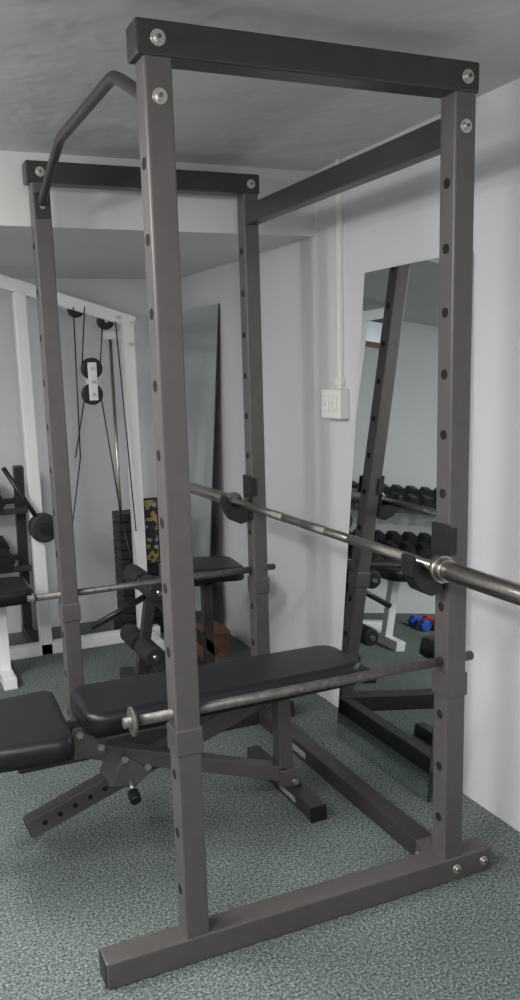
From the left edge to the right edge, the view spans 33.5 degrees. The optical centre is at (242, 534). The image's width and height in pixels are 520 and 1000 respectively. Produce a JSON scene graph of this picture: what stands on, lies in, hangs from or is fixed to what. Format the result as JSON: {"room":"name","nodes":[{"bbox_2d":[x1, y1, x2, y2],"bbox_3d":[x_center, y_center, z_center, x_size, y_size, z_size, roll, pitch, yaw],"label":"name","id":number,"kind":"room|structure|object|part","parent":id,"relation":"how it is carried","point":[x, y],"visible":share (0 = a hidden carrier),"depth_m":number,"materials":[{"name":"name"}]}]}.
{"room":"gym","nodes":[
{"label":"gym","id":0,"kind":"room"},
{"bbox_2d":[0,278,160,633],"bbox_3d":[-2.285,-0.407,4.255,4.390,2.155,0.100,-7,12,-23],"label":"wall","id":1,"kind":"structure","parent":0,"point":[96,498],"depth_m":4.80,"materials":[{"name":"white paint"}]},
{"bbox_2d":[0,150,314,278],"bbox_3d":[-2.011,-1.199,3.269,4.290,0.240,1.640,-7,12,-23],"label":"ceiling beam","id":2,"kind":"structure","parent":1,"relation":"attached to","point":[98,234],"depth_m":3.24,"materials":[{"name":"white paint"}]},
{"bbox_2d":[0,611,519,999],"bbox_3d":[-0.989,1.234,1.524,4.290,0.100,6.400,-7,12,-23],"label":"floor","id":3,"kind":"structure","parent":0,"point":[105,875],"depth_m":2.42,"materials":[{"name":"teal carpet"}]},
{"bbox_2d":[0,465,38,642],"bbox_3d":[-1.812,0.188,4.280,1.500,0.956,0.370,-7,12,-23],"label":"dumbbell rack","id":4,"kind":"object","parent":3,"relation":"on","point":[7,559],"visible":0.85,"depth_m":4.55,"materials":[{"name":"metal"}]},
{"bbox_3d":[-1.855,-0.108,4.302,1.490,0.030,0.030,-7,12,-23],"label":"shelf rail","id":5,"kind":"part","parent":4,"relation":"part of","materials":[{"name":"black metal"}]},
{"bbox_3d":[-1.798,-0.051,4.182,1.490,0.030,0.030,-7,12,-23],"label":"shelf rail","id":6,"kind":"part","parent":4,"relation":"part of","materials":[{"name":"black metal"}]},
{"bbox_3d":[-1.796,0.250,4.260,1.490,0.030,0.030,-7,12,-23],"label":"shelf rail","id":7,"kind":"part","parent":4,"relation":"part of","materials":[{"name":"black metal"}]},
{"bbox_3d":[-1.181,0.098,4.634,0.050,0.956,0.178,-7,12,-23],"label":"post","id":8,"kind":"part","parent":4,"relation":"part of","materials":[{"name":"black metal"}]},
{"bbox_2d":[0,274,164,690],"bbox_3d":[-0.910,-0.314,4.209,1.150,1.906,0.720,-7,12,-23],"label":"machine","id":9,"kind":"object","parent":3,"relation":"on","point":[136,528],"visible":0.86,"depth_m":4.34,"materials":[{"name":"white metal"}]},
{"bbox_3d":[-1.127,0.467,4.043,0.050,0.350,0.050,-7,12,-23],"label":"seat post","id":10,"kind":"part","parent":9,"relation":"part of","materials":[{"name":"white metal"}]},
{"bbox_3d":[-1.040,-0.271,4.281,0.060,1.800,0.060,-7,12,-23],"label":"post","id":11,"kind":"part","parent":9,"relation":"part of","materials":[{"name":"white metal"}]},
{"bbox_3d":[-0.660,-0.268,4.596,0.018,1.550,0.018,-7,12,-23],"label":"guide rod","id":12,"kind":"part","parent":9,"relation":"part of","materials":[{"name":"metal"}]},
{"bbox_3d":[-0.586,-0.107,4.658,0.210,0.046,0.140,-7,12,-23],"label":"stack plate","id":13,"kind":"part","parent":9,"relation":"part of","materials":[{"name":"metal"}]},
{"bbox_3d":[-0.584,-0.058,4.667,0.210,0.046,0.140,-7,12,-23],"label":"stack plate","id":14,"kind":"part","parent":9,"relation":"part of","materials":[{"name":"metal"}]},
{"bbox_3d":[-0.583,-0.009,4.677,0.210,0.046,0.140,-7,12,-23],"label":"stack plate","id":15,"kind":"part","parent":9,"relation":"part of","materials":[{"name":"metal"}]},
{"bbox_3d":[-0.581,0.041,4.686,0.210,0.046,0.140,-7,12,-23],"label":"stack plate","id":16,"kind":"part","parent":9,"relation":"part of","materials":[{"name":"metal"}]},
{"bbox_3d":[-0.580,0.090,4.696,0.210,0.046,0.140,-7,12,-23],"label":"stack plate","id":17,"kind":"part","parent":9,"relation":"part of","materials":[{"name":"metal"}]},
{"bbox_3d":[-0.573,0.286,4.734,0.210,0.046,0.140,-7,12,-23],"label":"stack plate","id":18,"kind":"part","parent":9,"relation":"part of","materials":[{"name":"metal"}]},
{"bbox_3d":[-0.572,0.335,4.744,0.210,0.046,0.140,-7,12,-23],"label":"stack plate","id":19,"kind":"part","parent":9,"relation":"part of","materials":[{"name":"metal"}]},
{"bbox_3d":[-0.558,-0.272,4.496,0.060,1.690,0.055,-7,12,-23],"label":"post","id":20,"kind":"part","parent":9,"relation":"part of","materials":[{"name":"white metal"}]},
{"bbox_3d":[-0.578,0.139,4.705,0.210,0.046,0.140,-7,12,-23],"label":"stack plate","id":21,"kind":"part","parent":9,"relation":"part of","materials":[{"name":"metal"}]},
{"bbox_3d":[-0.576,0.188,4.715,0.210,0.046,0.140,-7,12,-23],"label":"stack plate","id":22,"kind":"part","parent":9,"relation":"part of","materials":[{"name":"metal"}]},
{"bbox_3d":[-0.575,0.237,4.725,0.210,0.046,0.140,-7,12,-23],"label":"stack plate","id":23,"kind":"part","parent":9,"relation":"part of","materials":[{"name":"metal"}]},
{"bbox_3d":[-0.570,0.384,4.753,0.210,0.046,0.140,-7,12,-23],"label":"stack plate","id":24,"kind":"part","parent":9,"relation":"part of","materials":[{"name":"metal"}]},
{"bbox_3d":[-0.569,0.433,4.763,0.210,0.046,0.140,-7,12,-23],"label":"stack plate","id":25,"kind":"part","parent":9,"relation":"part of","materials":[{"name":"metal"}]},
{"bbox_3d":[-0.491,-0.020,4.631,0.085,0.360,0.008,-7,12,-23],"label":"placard frame","id":26,"kind":"part","parent":9,"relation":"part of","materials":[{"name":"black plastic"}]},
{"bbox_2d":[90,556,243,677],"bbox_3d":[-0.345,0.417,3.883,0.689,0.560,0.440,-7,12,-23],"label":"bench","id":27,"kind":"object","parent":3,"relation":"on","point":[150,658],"visible":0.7,"depth_m":3.83,"materials":[{"name":"black leather"}]},
{"bbox_3d":[-0.434,0.452,3.849,0.123,0.456,0.045,-7,12,-23],"label":"leg","id":28,"kind":"part","parent":27,"relation":"part of","materials":[{"name":"grey metal"}]},
{"bbox_3d":[-0.295,0.209,3.868,0.363,0.074,0.045,-7,12,-23],"label":"frame","id":29,"kind":"part","parent":27,"relation":"part of","materials":[{"name":"grey metal"}]},
{"bbox_3d":[-0.271,0.399,3.913,0.350,0.368,0.045,-7,12,-23],"label":"diagonal frame","id":30,"kind":"part","parent":27,"relation":"part of","materials":[{"name":"grey metal"}]},
{"bbox_2d":[0,645,360,837],"bbox_3d":[-0.273,0.692,2.698,1.375,0.475,0.507,-8,12,-28],"label":"weight bench","id":31,"kind":"object","parent":3,"relation":"on","point":[34,730],"visible":0.94,"depth_m":2.63,"materials":[{"name":"black leather"}]},
{"bbox_3d":[-0.479,0.599,2.606,0.100,0.100,0.008,-7,12,-23],"label":"hinge plate","id":32,"kind":"part","parent":31,"relation":"part of","materials":[{"name":"grey metal"}]},
{"bbox_3d":[-0.451,0.610,2.545,0.100,0.100,0.008,-7,12,-23],"label":"hinge plate","id":33,"kind":"part","parent":31,"relation":"part of","materials":[{"name":"grey metal"}]},
{"bbox_3d":[-0.325,0.786,2.591,0.036,0.046,0.047,-7,12,-23],"label":"knob","id":34,"kind":"part","parent":31,"relation":"part of","materials":[{"name":"black plastic"}]},
{"bbox_3d":[0.132,0.678,2.856,0.055,0.311,0.050,-7,12,-23],"label":"post","id":35,"kind":"part","parent":31,"relation":"part of","materials":[{"name":"grey metal"}]},
{"bbox_2d":[196,621,229,658],"bbox_3d":[-0.159,0.533,4.354,0.136,0.140,0.196,-7,12,-23],"label":"wooden box","id":36,"kind":"object","parent":3,"relation":"on","point":[221,639],"visible":0.48,"depth_m":4.29,"materials":[{"name":"brown wood"}]},
{"bbox_3d":[-0.161,0.474,4.342,0.136,0.020,0.196,-7,12,-23],"label":"lid","id":37,"kind":"part","parent":36,"relation":"part of","materials":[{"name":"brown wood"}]},
{"bbox_2d":[17,17,491,989],"bbox_3d":[-0.095,-0.129,2.606,1.118,2.104,1.307,-7,12,-23],"label":"power rack","id":38,"kind":"object","parent":3,"relation":"on","point":[156,47],"visible":0.92,"depth_m":2.15,"materials":[{"name":"black metal"}]},
{"bbox_2d":[35,166,44,176],"bbox_3d":[-0.661,-1.183,2.810,0.031,0.031,0.005,-7,12,-23],"label":"washer","id":39,"kind":"object","parent":38,"relation":"in","point":[39,170],"depth_m":2.81,"materials":[{"name":"silver metal"}]},
{"bbox_3d":[-0.658,-1.080,2.831,0.052,0.080,0.006,-7,12,-23],"label":"pull plate","id":40,"kind":"part","parent":38,"relation":"part of","materials":[{"name":"grey metal"}]},
{"bbox_3d":[-0.643,-0.193,3.035,0.060,1.980,0.060,-7,12,-23],"label":"post","id":41,"kind":"part","parent":38,"relation":"part of","materials":[{"name":"grey metal"}]},
{"bbox_2d":[27,563,275,603],"bbox_3d":[-0.317,0.177,3.247,0.973,0.040,0.040,-7,12,-23],"label":"bar","id":42,"kind":"object","parent":38,"relation":"attached to","point":[33,598],"visible":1,"depth_m":3.20,"materials":[{"name":"metal"}]},
{"bbox_2d":[150,29,165,45],"bbox_3d":[-0.168,-0.984,1.706,0.031,0.031,0.005,-7,12,-23],"label":"washer","id":43,"kind":"object","parent":38,"relation":"in","point":[157,36],"depth_m":1.70,"materials":[{"name":"silver metal"}]},
{"bbox_2d":[152,87,166,104],"bbox_3d":[-0.166,-0.880,1.730,0.031,0.031,0.005,-7,12,-23],"label":"washer","id":44,"kind":"object","parent":38,"relation":"in","point":[159,94],"depth_m":1.73,"materials":[{"name":"silver metal"}]},
{"bbox_3d":[-0.150,0.006,1.931,0.060,1.980,0.060,-7,12,-23],"label":"post","id":45,"kind":"part","parent":38,"relation":"part of","materials":[{"name":"grey metal"}]},
{"bbox_3d":[0.019,-0.146,3.339,0.009,0.170,0.068,-7,12,-23],"label":"hook plate","id":46,"kind":"part","parent":38,"relation":"part of","materials":[{"name":"black plastic"}]},
{"bbox_2d":[247,179,254,188],"bbox_3d":[0.030,-1.263,3.104,0.031,0.031,0.005,-7,12,-23],"label":"washer","id":47,"kind":"object","parent":38,"relation":"in","point":[250,182],"depth_m":3.10,"materials":[{"name":"silver metal"}]},
{"bbox_3d":[0.048,-0.272,3.329,0.060,1.980,0.060,-7,12,-23],"label":"post","id":48,"kind":"part","parent":38,"relation":"part of","materials":[{"name":"grey metal"}]},
{"bbox_2d":[122,651,473,736],"bbox_3d":[0.175,0.377,2.143,0.973,0.068,0.068,-7,12,-23],"label":"bar","id":49,"kind":"object","parent":38,"relation":"attached to","point":[132,721],"visible":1,"depth_m":2.10,"materials":[{"name":"metal"}]},
{"bbox_2d":[190,483,519,605],"bbox_3d":[0.233,-0.022,2.774,0.072,0.072,2.250,-7,12,-23],"label":"barbell","id":50,"kind":"object","parent":38,"relation":"on","point":[442,569],"visible":0.81,"depth_m":2.24,"materials":[{"name":"metal"}]},
{"bbox_3d":[0.546,0.915,2.480,0.068,0.064,0.066,-7,12,-23],"label":"cross beam plate","id":51,"kind":"part","parent":38,"relation":"part of","materials":[{"name":"grey metal"}]},
{"bbox_3d":[0.512,0.053,2.235,0.009,0.170,0.068,-7,12,-23],"label":"hook plate","id":52,"kind":"part","parent":38,"relation":"part of","materials":[{"name":"black plastic"}]},
{"bbox_3d":[0.541,-0.073,2.225,0.060,1.980,0.060,-7,12,-23],"label":"post","id":53,"kind":"part","parent":38,"relation":"part of","materials":[{"name":"grey metal"}]},
{"bbox_2d":[453,864,460,873],"bbox_3d":[0.594,0.927,2.391,0.026,0.026,0.005,-7,12,-23],"label":"bolt","id":54,"kind":"object","parent":38,"relation":"in","point":[456,867],"depth_m":2.39,"materials":[{"name":"silver metal"}]},
{"bbox_2d":[461,119,471,132],"bbox_3d":[0.525,-0.959,2.024,0.031,0.031,0.005,-7,12,-23],"label":"bolt","id":55,"kind":"object","parent":38,"relation":"in","point":[466,124],"depth_m":2.02,"materials":[{"name":"silver metal"}]},
{"bbox_2d":[462,69,473,83],"bbox_3d":[0.523,-1.063,2.000,0.031,0.031,0.005,-7,12,-23],"label":"bolt","id":56,"kind":"object","parent":38,"relation":"in","point":[467,74],"depth_m":1.99,"materials":[{"name":"silver metal"}]},
{"bbox_2d":[480,856,487,864],"bbox_3d":[0.678,0.917,2.427,0.026,0.026,0.005,-7,12,-23],"label":"bolt","id":57,"kind":"object","parent":38,"relation":"in","point":[483,859],"depth_m":2.42,"materials":[{"name":"silver metal"}]},
{"bbox_2d":[337,257,438,801],"bbox_3d":[0.521,-0.029,2.946,0.141,1.730,0.590,-7,12,-23],"label":"wall mirror","id":58,"kind":"object","parent":3,"relation":"on","point":[389,720],"visible":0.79,"depth_m":2.94,"materials":[{"name":"clear glass"}]},
{"bbox_2d":[0,0,519,170],"bbox_3d":[-1.034,-0.992,1.157,4.390,0.100,6.500,-7,12,-23],"label":"ceiling","id":59,"kind":"structure","parent":0,"point":[54,53],"depth_m":2.23,"materials":[{"name":"grey paint"}]},
{"bbox_2d":[181,78,519,831],"bbox_3d":[0.985,-0.103,2.163,0.100,2.155,6.400,-7,12,-23],"label":"wall","id":60,"kind":"structure","parent":0,"point":[393,219],"depth_m":3.19,"materials":[{"name":"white paint"}]},
{"bbox_2d":[182,304,218,622],"bbox_3d":[-0.271,-0.350,4.721,0.141,1.730,0.580,-7,12,-23],"label":"wall mirror","id":61,"kind":"object","parent":60,"relation":"attached to","point":[201,324],"visible":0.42,"depth_m":4.59,"materials":[{"name":"clear glass"}]},
{"bbox_2d":[321,159,348,418],"bbox_3d":[0.339,-0.913,3.257,0.058,0.943,0.145,-7,12,-23],"label":"switch box","id":62,"kind":"object","parent":60,"relation":"attached to","point":[335,402],"visible":1,"depth_m":3.27,"materials":[{"name":"white plastic"}]}
]}

